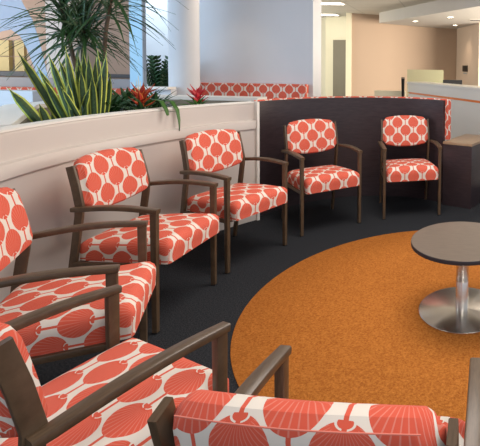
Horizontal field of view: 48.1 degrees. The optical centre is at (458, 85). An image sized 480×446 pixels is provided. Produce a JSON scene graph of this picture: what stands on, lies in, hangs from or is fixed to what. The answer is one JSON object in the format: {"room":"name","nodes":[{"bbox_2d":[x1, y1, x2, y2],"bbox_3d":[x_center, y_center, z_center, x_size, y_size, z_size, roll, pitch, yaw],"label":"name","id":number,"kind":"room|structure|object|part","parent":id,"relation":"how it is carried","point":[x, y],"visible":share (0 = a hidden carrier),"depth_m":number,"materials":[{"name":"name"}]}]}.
{"room":"hospital interior","nodes":[
{"label":"hospital interior","id":0,"kind":"room"},
{"bbox_2d":[0,0,129,78],"bbox_3d":[-6.869,-0.394,8.146,4.850,2.700,0.100,1,3,0],"label":"wall","id":1,"kind":"structure","parent":0,"point":[6,12],"depth_m":8.07,"materials":[{"name":"beige paint"}]},
{"bbox_2d":[0,71,24,75],"bbox_3d":[-8.347,-0.224,8.064,1.900,0.080,0.080,1,3,0],"label":"trim","id":2,"kind":"structure","parent":1,"relation":"attached to","point":[2,73],"depth_m":8.02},
{"bbox_2d":[0,40,26,70],"bbox_3d":[-8.447,-0.546,8.055,1.490,0.540,0.070,1,3,0],"label":"window","id":3,"kind":"structure","parent":1,"relation":"in","point":[6,63],"depth_m":8.02,"materials":[{"name":"yellow glass"}]},
{"bbox_2d":[25,72,46,76],"bbox_3d":[-7.258,-0.194,7.785,0.360,0.080,0.040,1,3,0],"label":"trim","id":4,"kind":"structure","parent":1,"relation":"attached to","point":[44,73],"depth_m":7.76,"materials":[{"name":"blue paint"}]},
{"bbox_2d":[26,0,46,77],"bbox_3d":[-7.255,-0.391,7.946,0.360,2.700,0.300,1,3,0],"label":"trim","id":5,"kind":"structure","parent":1,"relation":"attached to","point":[30,4],"depth_m":7.78,"materials":[{"name":"paint"}]},
{"bbox_2d":[45,0,81,77],"bbox_3d":[-6.900,-0.384,7.921,0.310,2.700,0.350,1,3,0],"label":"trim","id":6,"kind":"structure","parent":1,"relation":"attached to","point":[51,42],"depth_m":7.74,"materials":[{"name":"white paint"}]},
{"bbox_2d":[108,74,129,77],"bbox_3d":[-6.068,-0.177,8.080,0.460,0.060,0.050,1,3,0],"label":"trim","id":7,"kind":"structure","parent":1,"relation":"attached to","point":[112,75],"depth_m":8.05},
{"bbox_2d":[146,0,167,85],"bbox_3d":[-3.901,-0.264,6.347,1.090,2.700,0.100,1,3,0],"label":"wall","id":8,"kind":"structure","parent":0,"point":[153,47],"depth_m":6.28,"materials":[{"name":"white paint"}]},
{"bbox_2d":[145,89,176,94],"bbox_3d":[-3.285,0.595,4.994,0.310,1.125,0.120,1,3,0],"label":"wall","id":9,"kind":"structure","parent":0,"point":[166,92],"depth_m":4.91,"materials":[{"name":"white paint"}]},
{"bbox_2d":[129,0,142,90],"bbox_3d":[-3.507,-0.195,4.939,0.150,2.700,0.020,1,3,0],"label":"window","id":10,"kind":"structure","parent":9,"relation":"in","point":[134,75],"depth_m":4.92,"materials":[{"name":"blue glass"}]},
{"bbox_2d":[141,0,146,85],"bbox_3d":[-3.429,-0.193,4.939,0.010,2.700,0.050,1,3,0],"label":"trim","id":11,"kind":"structure","parent":9,"relation":"attached to","point":[144,71],"depth_m":4.92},
{"bbox_2d":[139,86,175,89],"bbox_3d":[-3.281,0.022,4.923,0.320,0.025,0.150,1,3,0],"label":"trim","id":12,"kind":"structure","parent":9,"relation":"attached to","point":[153,87],"depth_m":4.85,"materials":[{"name":"white paint"}]},
{"bbox_2d":[167,0,199,94],"bbox_3d":[-3.127,-0.198,5.159,0.310,2.700,0.310,1,3,0],"label":"column","id":13,"kind":"structure","parent":9,"relation":"attached to","point":[183,62],"depth_m":5.02,"materials":[{"name":"white paint"}]},
{"bbox_2d":[33,195,479,392],"bbox_3d":[-3.169,1.144,6.460,12.700,0.100,15.200,1,3,0],"label":"floor","id":14,"kind":"structure","parent":0,"point":[189,304],"depth_m":3.31,"materials":[{"name":"grey carpet"}]},
{"bbox_2d":[0,90,42,105],"bbox_3d":[-4.990,0.590,4.745,1.240,1.100,0.180,1,3,0],"label":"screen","id":15,"kind":"object","parent":14,"relation":"on","point":[6,98],"visible":0.2,"depth_m":4.63,"materials":[{"name":"white"}]},
{"bbox_2d":[0,77,129,88],"bbox_3d":[-7.158,0.427,7.262,4.300,1.130,0.060,1,3,0],"label":"trim","id":16,"kind":"structure","parent":14,"relation":"on","point":[12,81],"depth_m":7.21,"materials":[{"name":"white paint"}]},
{"bbox_2d":[0,87,129,95],"bbox_3d":[-7.035,0.519,6.880,3.950,0.985,0.590,1,3,0],"label":"window bench","id":17,"kind":"object","parent":14,"relation":"on","point":[117,90],"visible":0.03,"depth_m":7.04,"materials":[{"name":"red fabric"}]},
{"bbox_2d":[0,187,155,364],"bbox_3d":[-1.626,0.872,1.845,0.593,0.908,0.580,0,3,-25],"label":"armchair","id":18,"kind":"object","parent":14,"relation":"on","point":[78,331],"visible":0.89,"depth_m":1.78,"materials":[{"name":"fabric"}]},
{"bbox_3d":[-1.820,0.573,1.739,0.142,0.309,0.460,0,3,-25],"label":"backrest","id":19,"kind":"part","parent":18,"relation":"part of","materials":[{"name":"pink fabric"}]},
{"bbox_3d":[-1.935,0.875,1.966,0.127,0.868,0.020,0,3,-25],"label":"post","id":20,"kind":"part","parent":18,"relation":"part of","materials":[{"name":"brown wood"}]},
{"bbox_3d":[-1.488,0.683,1.604,0.465,0.040,0.046,0,3,-25],"label":"armrest","id":21,"kind":"part","parent":18,"relation":"part of","materials":[{"name":"brown wood"}]},
{"bbox_3d":[-1.525,0.989,1.625,0.441,0.033,0.025,0,3,-25],"label":"rail","id":22,"kind":"part","parent":18,"relation":"part of","materials":[{"name":"brown wood"}]},
{"bbox_3d":[-1.592,0.897,1.862,0.518,0.138,0.490,0,3,-25],"label":"seat","id":23,"kind":"part","parent":18,"relation":"part of","materials":[{"name":"pink fabric"}]},
{"bbox_3d":[-1.711,0.658,2.088,0.465,0.040,0.046,0,3,-25],"label":"armrest","id":24,"kind":"part","parent":18,"relation":"part of","materials":[{"name":"brown wood"}]},
{"bbox_3d":[-1.306,1.014,1.711,0.036,0.630,0.027,0,3,-25],"label":"leg","id":25,"kind":"part","parent":18,"relation":"part of","materials":[{"name":"brown wood"}]},
{"bbox_3d":[-1.525,0.989,2.186,0.036,0.630,0.027,0,3,-25],"label":"leg","id":26,"kind":"part","parent":18,"relation":"part of","materials":[{"name":"brown wood"}]},
{"bbox_2d":[0,284,230,445],"bbox_3d":[-1.037,0.909,1.226,0.580,0.908,0.593,2,3,24],"label":"armchair","id":27,"kind":"object","parent":14,"relation":"on","point":[109,399],"visible":0.9,"depth_m":1.21,"materials":[{"name":"fabric"}]},
{"bbox_3d":[-1.121,0.617,1.012,0.460,0.309,0.142,2,3,24],"label":"backrest","id":28,"kind":"part","parent":27,"relation":"part of","materials":[{"name":"pink fabric"}]},
{"bbox_3d":[-0.911,0.939,0.920,0.020,0.868,0.127,2,3,24],"label":"post","id":29,"kind":"part","parent":27,"relation":"part of","materials":[{"name":"brown wood"}]},
{"bbox_3d":[-1.267,0.698,1.348,0.046,0.040,0.465,2,3,24],"label":"armrest","id":30,"kind":"part","parent":27,"relation":"part of","materials":[{"name":"brown wood"}]},
{"bbox_3d":[-1.183,1.023,1.552,0.027,0.630,0.036,2,3,24],"label":"leg","id":31,"kind":"part","parent":27,"relation":"part of","materials":[{"name":"brown wood"}]},
{"bbox_3d":[-1.022,0.933,1.262,0.490,0.138,0.518,2,3,24],"label":"seat","id":32,"kind":"part","parent":27,"relation":"part of","materials":[{"name":"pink fabric"}]},
{"bbox_3d":[-0.780,0.716,1.132,0.046,0.040,0.465,2,3,24],"label":"armrest","id":33,"kind":"part","parent":27,"relation":"part of","materials":[{"name":"brown wood"}]},
{"bbox_3d":[-0.705,1.040,1.339,0.027,0.630,0.036,2,3,24],"label":"leg","id":34,"kind":"part","parent":27,"relation":"part of","materials":[{"name":"brown wood"}]},
{"bbox_2d":[0,95,266,302],"bbox_3d":[-2.678,0.711,3.144,1.753,1.078,3.295,1,3,0],"label":"planter","id":35,"kind":"object","parent":14,"relation":"on","point":[35,157],"visible":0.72,"depth_m":2.92,"materials":[{"name":"white laminate"}]},
{"bbox_2d":[7,87,55,121],"bbox_3d":[-2.601,0.172,2.779,0.240,0.329,0.058,-1,3,-35],"label":"snake plant","id":36,"kind":"object","parent":35,"relation":"on","point":[31,113],"visible":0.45,"depth_m":2.78,"materials":[{"name":"green plant"}]},
{"bbox_2d":[16,47,111,118],"bbox_3d":[-2.636,0.025,3.052,0.470,0.591,0.204,-1,3,-32],"label":"snake plant","id":37,"kind":"object","parent":35,"relation":"on","point":[87,94],"visible":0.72,"depth_m":3.06,"materials":[{"name":"green plant"}]},
{"bbox_2d":[0,0,184,84],"bbox_3d":[-2.947,-0.515,3.606,1.402,1.603,0.924,0,3,-13],"label":"dracaena","id":38,"kind":"object","parent":35,"relation":"on","point":[76,19],"visible":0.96,"depth_m":3.55,"materials":[{"name":"green plant"}]},
{"bbox_3d":[-3.037,-0.186,3.587,0.245,0.946,0.026,1,3,0],"label":"stem","id":39,"kind":"part","parent":38,"relation":"part of","materials":[{"name":"green plant"}]},
{"bbox_3d":[-2.985,-0.107,3.637,0.038,0.782,0.069,3,3,34],"label":"stem","id":40,"kind":"part","parent":38,"relation":"part of","materials":[{"name":"green plant"}]},
{"bbox_3d":[-2.810,-0.285,3.619,0.138,1.143,0.035,0,3,-10],"label":"stem","id":41,"kind":"part","parent":38,"relation":"part of","materials":[{"name":"plant"}]},
{"bbox_2d":[106,93,144,111],"bbox_3d":[-2.568,0.153,3.307,0.512,0.266,0.502,1,3,0],"label":"leafy plant","id":42,"kind":"object","parent":35,"relation":"on","point":[114,100],"visible":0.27,"depth_m":3.32,"materials":[{"name":"green plant"}]},
{"bbox_2d":[112,85,163,109],"bbox_3d":[-2.672,0.132,3.580,0.673,0.280,0.604,1,3,0],"label":"leafy plant","id":43,"kind":"object","parent":35,"relation":"on","point":[127,92],"visible":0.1,"depth_m":3.62,"materials":[{"name":"green plant"}]},
{"bbox_2d":[111,78,173,111],"bbox_3d":[-2.381,0.104,3.398,0.431,0.362,0.380,-2,4,-44],"label":"bromeliad","id":44,"kind":"object","parent":35,"relation":"on","point":[141,98],"visible":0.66,"depth_m":3.34,"materials":[{"name":"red plant"}]},
{"bbox_2d":[128,82,158,106],"bbox_3d":[-2.353,0.073,3.373,0.179,0.208,0.170,3,3,40],"label":"flower","id":45,"kind":"object","parent":44,"relation":"on","point":[141,95],"depth_m":3.34,"materials":[{"name":"plant"}]},
{"bbox_2d":[119,85,182,130],"bbox_3d":[-2.417,0.163,3.546,0.574,0.350,0.472,1,3,0],"label":"leafy plant","id":46,"kind":"object","parent":35,"relation":"in","point":[155,96],"visible":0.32,"depth_m":3.47,"materials":[{"name":"green plant"}]},
{"bbox_2d":[180,84,207,104],"bbox_3d":[-2.250,0.123,3.868,0.307,0.287,0.342,3,3,34],"label":"bromeliad","id":47,"kind":"object","parent":35,"relation":"on","point":[197,93],"visible":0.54,"depth_m":3.85,"materials":[{"name":"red plant"}]},
{"bbox_2d":[186,84,207,101],"bbox_3d":[-2.237,0.068,3.865,0.134,0.177,0.140,3,4,44],"label":"flower","id":48,"kind":"object","parent":47,"relation":"on","point":[198,92],"depth_m":3.85,"materials":[{"name":"red plant"}]},
{"bbox_3d":[-2.105,1.233,2.866,0.418,0.080,2.576,1,3,3],"label":"skirting","id":49,"kind":"part","parent":35,"relation":"part of","materials":[{"name":"white laminate"}]},
{"bbox_3d":[-1.869,0.680,4.134,0.155,1.078,0.022,3,3,38],"label":"panel","id":50,"kind":"part","parent":35,"relation":"part of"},
{"bbox_2d":[66,147,218,333],"bbox_3d":[-1.809,0.833,2.635,0.593,0.908,0.580,1,3,2],"label":"armchair","id":51,"kind":"object","parent":14,"relation":"on","point":[102,179],"visible":0.92,"depth_m":2.49,"materials":[{"name":"fabric"}]},
{"bbox_3d":[-2.049,0.854,2.406,0.127,0.868,0.020,1,3,2],"label":"post","id":52,"kind":"part","parent":51,"relation":"part of","materials":[{"name":"brown wood"}]},
{"bbox_3d":[-1.823,0.950,2.394,0.441,0.033,0.018,1,3,3],"label":"rail","id":53,"kind":"part","parent":51,"relation":"part of","materials":[{"name":"brown wood"}]},
{"bbox_3d":[-2.023,0.530,2.631,0.142,0.309,0.460,1,3,2],"label":"backrest","id":54,"kind":"part","parent":51,"relation":"part of","materials":[{"name":"red fabric"}]},
{"bbox_3d":[-1.792,0.644,2.358,0.465,0.040,0.046,1,3,2],"label":"armrest","id":55,"kind":"part","parent":51,"relation":"part of","materials":[{"name":"brown wood"}]},
{"bbox_3d":[-2.028,0.833,2.885,0.127,0.868,0.020,1,3,2],"label":"post","id":56,"kind":"part","parent":51,"relation":"part of","materials":[{"name":"brown wood"}]},
{"bbox_3d":[-1.772,0.859,2.634,0.518,0.138,0.490,1,3,2],"label":"seat","id":57,"kind":"part","parent":51,"relation":"part of","materials":[{"name":"pink fabric"}]},
{"bbox_3d":[-1.589,0.980,2.369,0.036,0.630,0.027,1,3,2],"label":"leg","id":58,"kind":"part","parent":51,"relation":"part of","materials":[{"name":"brown wood"}]},
{"bbox_3d":[-1.769,0.621,2.891,0.465,0.040,0.046,1,3,2],"label":"armrest","id":59,"kind":"part","parent":51,"relation":"part of","materials":[{"name":"brown wood"}]},
{"bbox_3d":[-1.566,0.957,2.892,0.036,0.630,0.027,1,3,2],"label":"leg","id":60,"kind":"part","parent":51,"relation":"part of","materials":[{"name":"brown wood"}]},
{"bbox_2d":[146,55,167,86],"bbox_3d":[-3.528,0.381,5.459,0.536,1.504,0.632,-1,3,-35],"label":"potted plant","id":61,"kind":"object","parent":14,"relation":"on","point":[160,77],"visible":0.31,"depth_m":5.31,"materials":[{"name":"green plant"}]},
{"bbox_2d":[178,129,288,274],"bbox_3d":[-1.673,0.802,3.379,0.593,0.908,0.580,2,3,23],"label":"armchair","id":62,"kind":"object","parent":14,"relation":"on","point":[203,153],"visible":0.95,"depth_m":3.30,"materials":[{"name":"red fabric"}]},
{"bbox_3d":[-1.978,0.818,3.247,0.127,0.868,0.020,2,3,23],"label":"post","id":63,"kind":"part","parent":62,"relation":"part of","materials":[{"name":"brown wood"}]},
{"bbox_3d":[-1.772,0.916,3.157,0.441,0.033,0.025,2,3,23],"label":"rail","id":64,"kind":"part","parent":62,"relation":"part of","materials":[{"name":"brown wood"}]},
{"bbox_3d":[-1.750,0.611,3.115,0.465,0.040,0.046,2,3,23],"label":"armrest","id":65,"kind":"part","parent":62,"relation":"part of","materials":[{"name":"brown wood"}]},
{"bbox_3d":[-1.871,0.495,3.450,0.142,0.309,0.460,2,3,23],"label":"backrest","id":66,"kind":"part","parent":62,"relation":"part of","materials":[{"name":"pink fabric"}]},
{"bbox_3d":[-1.561,0.950,3.053,0.036,0.630,0.027,2,3,23],"label":"leg","id":67,"kind":"part","parent":62,"relation":"part of","materials":[{"name":"brown wood"}]},
{"bbox_3d":[-1.639,0.829,3.366,0.518,0.138,0.490,2,3,23],"label":"seat","id":68,"kind":"part","parent":62,"relation":"part of","materials":[{"name":"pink fabric"}]},
{"bbox_3d":[-1.792,0.801,3.690,0.127,0.868,0.020,2,3,23],"label":"post","id":69,"kind":"part","parent":62,"relation":"part of","materials":[{"name":"brown wood"}]},
{"bbox_3d":[-1.543,0.593,3.607,0.465,0.040,0.046,2,3,23],"label":"armrest","id":70,"kind":"part","parent":62,"relation":"part of","materials":[{"name":"brown wood"}]},
{"bbox_3d":[-1.358,0.931,3.536,0.036,0.630,0.027,2,3,23],"label":"leg","id":71,"kind":"part","parent":62,"relation":"part of","materials":[{"name":"brown wood"}]},
{"bbox_2d":[200,82,308,98],"bbox_3d":[-2.640,0.562,5.520,1.420,1.165,0.615,1,3,0],"label":"bench","id":72,"kind":"object","parent":14,"relation":"on","point":[271,91],"visible":0.14,"depth_m":5.69,"materials":[{"name":"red fabric"}]},
{"bbox_3d":[-2.991,0.305,5.759,0.708,0.685,0.115,1,3,0],"label":"backrest","id":73,"kind":"part","parent":72,"relation":"part of","materials":[{"name":"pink fabric"}]},
{"bbox_3d":[-2.280,0.317,5.759,0.708,0.685,0.115,1,3,0],"label":"backrest","id":74,"kind":"part","parent":72,"relation":"part of","materials":[{"name":"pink fabric"}]},
{"bbox_2d":[147,345,479,445],"bbox_3d":[-0.236,0.933,0.974,0.580,0.908,0.593,1,3,4],"label":"armchair","id":75,"kind":"object","parent":14,"relation":"on","point":[242,417],"visible":1,"depth_m":0.69,"materials":[{"name":"red fabric"}]},
{"bbox_3d":[-0.493,0.953,0.763,0.020,0.868,0.127,1,3,4],"label":"post","id":76,"kind":"part","parent":75,"relation":"part of","materials":[{"name":"brown wood"}]},
{"bbox_3d":[-0.497,0.726,1.010,0.046,0.040,0.465,1,3,4],"label":"armrest","id":77,"kind":"part","parent":75,"relation":"part of","materials":[{"name":"brown wood"}]},
{"bbox_3d":[-0.482,1.049,1.232,0.027,0.630,0.036,1,3,4],"label":"leg","id":78,"kind":"part","parent":75,"relation":"part of","materials":[{"name":"brown wood"}]},
{"bbox_3d":[-0.248,0.643,0.742,0.460,0.309,0.142,1,3,4],"label":"backrest","id":79,"kind":"part","parent":75,"relation":"part of","materials":[{"name":"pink fabric"}]},
{"bbox_3d":[-0.234,0.957,1.012,0.490,0.138,0.518,1,3,4],"label":"seat","id":80,"kind":"part","parent":75,"relation":"part of","materials":[{"name":"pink fabric"}]},
{"bbox_3d":[-0.014,0.963,0.728,0.020,0.868,0.127,1,3,4],"label":"post","id":81,"kind":"part","parent":75,"relation":"part of","materials":[{"name":"brown wood"}]},
{"bbox_3d":[0.035,0.737,0.970,0.046,0.040,0.465,1,3,4],"label":"armrest","id":82,"kind":"part","parent":75,"relation":"part of","materials":[{"name":"brown wood"}]},
{"bbox_2d":[281,119,362,236],"bbox_3d":[-1.240,0.778,4.071,0.580,0.908,0.593,-1,3,-40],"label":"armchair","id":83,"kind":"object","parent":14,"relation":"on","point":[304,136],"visible":1,"depth_m":4.05,"materials":[{"name":"fabric"}]},
{"bbox_3d":[-1.572,0.786,4.092,0.020,0.868,0.127,-1,3,-40],"label":"post","id":84,"kind":"part","parent":83,"relation":"part of","materials":[{"name":"brown wood"}]},
{"bbox_3d":[-1.425,0.583,3.871,0.046,0.040,0.465,-1,3,-40],"label":"armrest","id":85,"kind":"part","parent":83,"relation":"part of","materials":[{"name":"brown wood"}]},
{"bbox_3d":[-1.431,0.888,3.918,0.018,0.033,0.441,-1,3,-39],"label":"rail","id":86,"kind":"part","parent":83,"relation":"part of","materials":[{"name":"brown wood"}]},
{"bbox_3d":[-1.292,0.924,3.730,0.027,0.630,0.036,-1,3,-40],"label":"leg","id":87,"kind":"part","parent":83,"relation":"part of","materials":[{"name":"brown wood"}]},
{"bbox_3d":[-1.377,0.469,4.225,0.460,0.309,0.142,-1,3,-40],"label":"backrest","id":88,"kind":"part","parent":83,"relation":"part of","materials":[{"name":"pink fabric"}]},
{"bbox_3d":[-1.216,0.805,4.043,0.490,0.138,0.518,-1,3,-40],"label":"seat","id":89,"kind":"part","parent":83,"relation":"part of","materials":[{"name":"pink fabric"}]},
{"bbox_3d":[-1.205,0.779,4.402,0.020,0.868,0.127,-1,3,-40],"label":"post","id":90,"kind":"part","parent":83,"relation":"part of","materials":[{"name":"brown wood"}]},
{"bbox_3d":[-1.017,0.574,4.215,0.046,0.040,0.465,-1,3,-40],"label":"armrest","id":91,"kind":"part","parent":83,"relation":"part of","materials":[{"name":"brown wood"}]},
{"bbox_3d":[-0.892,0.915,4.067,0.027,0.630,0.036,-1,3,-40],"label":"leg","id":92,"kind":"part","parent":83,"relation":"part of","materials":[{"name":"brown wood"}]},
{"bbox_2d":[252,96,450,215],"bbox_3d":[-1.075,0.666,4.691,1.916,1.083,0.556,0,3,-18],"label":"wall","id":93,"kind":"structure","parent":14,"relation":"on","point":[358,119],"depth_m":4.81,"materials":[{"name":"brown wood"}]},
{"bbox_2d":[230,230,479,420],"bbox_3d":[-0.072,1.307,2.761,2.360,0.007,2.360,1,3,0],"label":"rug","id":94,"kind":"object","parent":14,"relation":"on","point":[350,319],"visible":0.76,"depth_m":2.40,"materials":[{"name":"orange carpet"}]},
{"bbox_2d":[411,222,479,333],"bbox_3d":[0.022,1.101,2.642,0.603,0.418,0.603,1,3,0],"label":"coffee table","id":95,"kind":"object","parent":94,"relation":"on","point":[454,310],"visible":1,"depth_m":2.60,"materials":[{"name":"grey laminate"}]},
{"bbox_2d":[374,90,405,96],"bbox_3d":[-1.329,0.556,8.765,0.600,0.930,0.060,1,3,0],"label":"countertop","id":96,"kind":"structure","parent":14,"relation":"on","point":[376,92],"depth_m":8.72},
{"bbox_2d":[401,77,404,96],"bbox_3d":[-0.812,0.440,8.212,0.480,1.188,0.660,1,3,-7],"label":"office chair","id":97,"kind":"object","parent":14,"relation":"on","point":[402,78],"visible":0.05,"depth_m":7.87,"materials":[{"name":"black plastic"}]},
{"bbox_2d":[378,115,441,219],"bbox_3d":[-0.496,0.773,4.468,0.580,0.908,0.593,0,3,-16],"label":"armchair","id":98,"kind":"object","parent":14,"relation":"on","point":[400,130],"visible":1,"depth_m":4.55,"materials":[{"name":"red fabric"}]},
{"bbox_3d":[-0.790,0.776,4.623,0.020,0.868,0.127,0,3,-16],"label":"post","id":99,"kind":"part","parent":98,"relation":"part of","materials":[{"name":"brown wood"}]},
{"bbox_3d":[-0.743,0.572,4.361,0.046,0.040,0.465,0,3,-16],"label":"armrest","id":100,"kind":"part","parent":98,"relation":"part of","materials":[{"name":"brown wood"}]},
{"bbox_3d":[-0.686,0.914,4.177,0.027,0.630,0.036,0,3,-16],"label":"leg","id":101,"kind":"part","parent":98,"relation":"part of","materials":[{"name":"brown wood"}]},
{"bbox_3d":[-0.552,0.463,4.665,0.460,0.309,0.142,0,3,-16],"label":"backrest","id":102,"kind":"part","parent":98,"relation":"part of","materials":[{"name":"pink fabric"}]},
{"bbox_3d":[-0.486,0.800,4.433,0.490,0.138,0.518,0,3,-16],"label":"seat","id":103,"kind":"part","parent":98,"relation":"part of","materials":[{"name":"pink fabric"}]},
{"bbox_3d":[-0.329,0.777,4.755,0.020,0.868,0.127,0,3,-16],"label":"post","id":104,"kind":"part","parent":98,"relation":"part of","materials":[{"name":"brown wood"}]},
{"bbox_3d":[-0.230,0.574,4.508,0.046,0.040,0.465,0,3,-16],"label":"armrest","id":105,"kind":"part","parent":98,"relation":"part of","materials":[{"name":"brown wood"}]},
{"bbox_3d":[-0.182,0.916,4.321,0.027,0.630,0.036,0,3,-16],"label":"leg","id":106,"kind":"part","parent":98,"relation":"part of","materials":[{"name":"brown wood"}]},
{"bbox_2d":[407,82,479,140],"bbox_3d":[0.129,0.577,6.367,0.360,1.150,3.143,-1,3,-33],"label":"reception desk","id":107,"kind":"object","parent":14,"relation":"on","point":[465,99],"visible":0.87,"depth_m":6.27,"materials":[{"name":"white laminate"}]},
{"bbox_2d":[407,82,479,89],"bbox_3d":[0.139,0.018,6.343,0.360,0.030,3.143,-1,3,-33],"label":"countertop","id":108,"kind":"structure","parent":107,"relation":"on","point":[471,87],"depth_m":6.61,"materials":[{"name":"white stone"}]},
{"bbox_3d":[0.034,0.102,6.267,0.080,0.135,3.123,-1,3,-33],"label":"panel","id":109,"kind":"part","parent":107,"relation":"part of","materials":[{"name":"white laminate"}]},
{"bbox_2d":[442,134,479,208],"bbox_3d":[0.106,0.892,4.853,0.324,0.655,0.604,2,3,24],"label":"base cabinet","id":110,"kind":"object","parent":14,"relation":"on","point":[461,154],"visible":1,"depth_m":4.59,"materials":[{"name":"brown wood"}]},
{"bbox_3d":[-0.611,0.653,8.873,0.800,0.750,0.530,1,3,0],"label":"side table","id":111,"kind":"object","parent":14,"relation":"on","visible":0},
{"bbox_2d":[407,69,443,96],"bbox_3d":[-0.635,-0.009,8.616,0.690,0.595,0.015,1,3,0],"label":"screen","id":112,"kind":"object","parent":111,"relation":"on","point":[436,76],"visible":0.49,"depth_m":8.60,"materials":[{"name":"beige"}]},
{"bbox_3d":[0.013,0.716,7.590,0.950,0.760,0.700,1,3,0],"label":"desk","id":113,"kind":"object","parent":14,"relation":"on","visible":0},
{"bbox_2d":[443,80,461,84],"bbox_3d":[-0.102,0.119,7.528,0.320,0.435,0.150,1,3,0],"label":"monitor","id":114,"kind":"object","parent":113,"relation":"on","point":[444,81],"visible":0.35,"depth_m":7.49,"materials":[{"name":"black plastic"}]},
{"bbox_2d":[199,0,320,96],"bbox_3d":[-2.612,-0.226,5.973,1.490,2.700,0.350,1,3,0],"label":"wall","id":115,"kind":"structure","parent":0,"point":[242,41],"depth_m":5.78,"materials":[{"name":"white paint"}]},
{"bbox_2d":[321,17,325,96],"bbox_3d":[-4.074,-0.572,13.167,0.100,2.700,1.776,-1,3,-32],"label":"wall","id":116,"kind":"structure","parent":0,"point":[323,20],"depth_m":12.55,"materials":[{"name":"beige paint"}]},
{"bbox_2d":[326,16,345,95],"bbox_3d":[-3.101,-0.516,12.264,1.107,2.700,0.100,2,3,18],"label":"wall","id":117,"kind":"structure","parent":0,"point":[335,26],"depth_m":12.31,"materials":[{"name":"beige paint"}]},
{"bbox_2d":[333,40,345,95],"bbox_3d":[-3.167,-0.199,12.204,0.495,2.070,0.030,2,3,18],"label":"door","id":118,"kind":"structure","parent":117,"relation":"in","point":[339,46],"depth_m":12.19,"materials":[{"name":"grey wood"}]},
{"bbox_2d":[321,0,436,17],"bbox_3d":[-3.123,-1.652,6.335,12.700,0.100,15.200,1,3,0],"label":"ceiling","id":119,"kind":"structure","parent":0,"point":[374,7],"depth_m":9.92,"materials":[{"name":"paint"}]},
{"bbox_2d":[321,14,339,15],"bbox_3d":[-3.420,-1.837,11.682,0.640,0.018,0.340,1,3,3],"label":"recessed light","id":120,"kind":"object","parent":119,"relation":"in","point":[321,14],"visible":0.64,"depth_m":11.75,"materials":[{"name":"beige plastic"}]},
{"bbox_2d":[321,2,345,4],"bbox_3d":[-2.722,-1.728,9.484,0.640,0.018,0.340,1,3,3],"label":"recessed light","id":121,"kind":"object","parent":119,"relation":"in","point":[322,3],"visible":0.64,"depth_m":9.43,"materials":[{"name":"beige"}]},
{"bbox_2d":[321,3,343,4],"bbox_3d":[-2.722,-1.721,9.485,0.580,0.005,0.260,1,3,3],"label":"diffuser","id":122,"kind":"object","parent":121,"relation":"attached to","point":[321,3],"depth_m":9.50,"materials":[{"name":"beige plastic"}]},
{"bbox_2d":[351,13,456,96],"bbox_3d":[-1.402,-0.478,12.046,2.891,2.700,0.120,0,3,-24],"label":"wall","id":123,"kind":"structure","parent":0,"point":[382,53],"depth_m":11.82,"materials":[{"name":"beige paint"}]},
{"bbox_2d":[346,13,351,95],"bbox_3d":[-2.753,-0.470,11.362,0.120,2.700,0.180,1,3,0],"label":"trim","id":124,"kind":"structure","parent":123,"relation":"attached to","point":[348,15],"depth_m":11.29,"materials":[{"name":"beige paint"}]},
{"bbox_2d":[456,23,478,85],"bbox_3d":[0.263,-0.319,11.689,0.120,2.470,1.927,0,3,-16],"label":"wall","id":125,"kind":"structure","parent":0,"point":[468,36],"depth_m":11.51,"materials":[{"name":"beige paint"}]},
{"bbox_2d":[379,0,479,28],"bbox_3d":[0.610,-1.525,8.565,5.130,0.270,8.550,1,3,0],"label":"ceiling","id":126,"kind":"structure","parent":125,"relation":"attached to","point":[434,14],"depth_m":9.67,"materials":[{"name":"paint"}]},
{"bbox_2d":[462,65,467,73],"bbox_3d":[0.168,-0.419,11.759,0.018,0.220,0.420,0,3,-16],"label":"wall sign","id":127,"kind":"object","parent":125,"relation":"attached to","point":[464,67],"visible":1,"depth_m":11.74,"materials":[{"name":"black plastic"}]},
{"bbox_2d":[478,23,479,85],"bbox_3d":[1.190,-0.265,10.808,1.430,2.470,0.120,1,3,0],"label":"wall","id":128,"kind":"structure","parent":0,"point":[479,23],"depth_m":10.73,"materials":[{"name":"white paint"}]}
]}

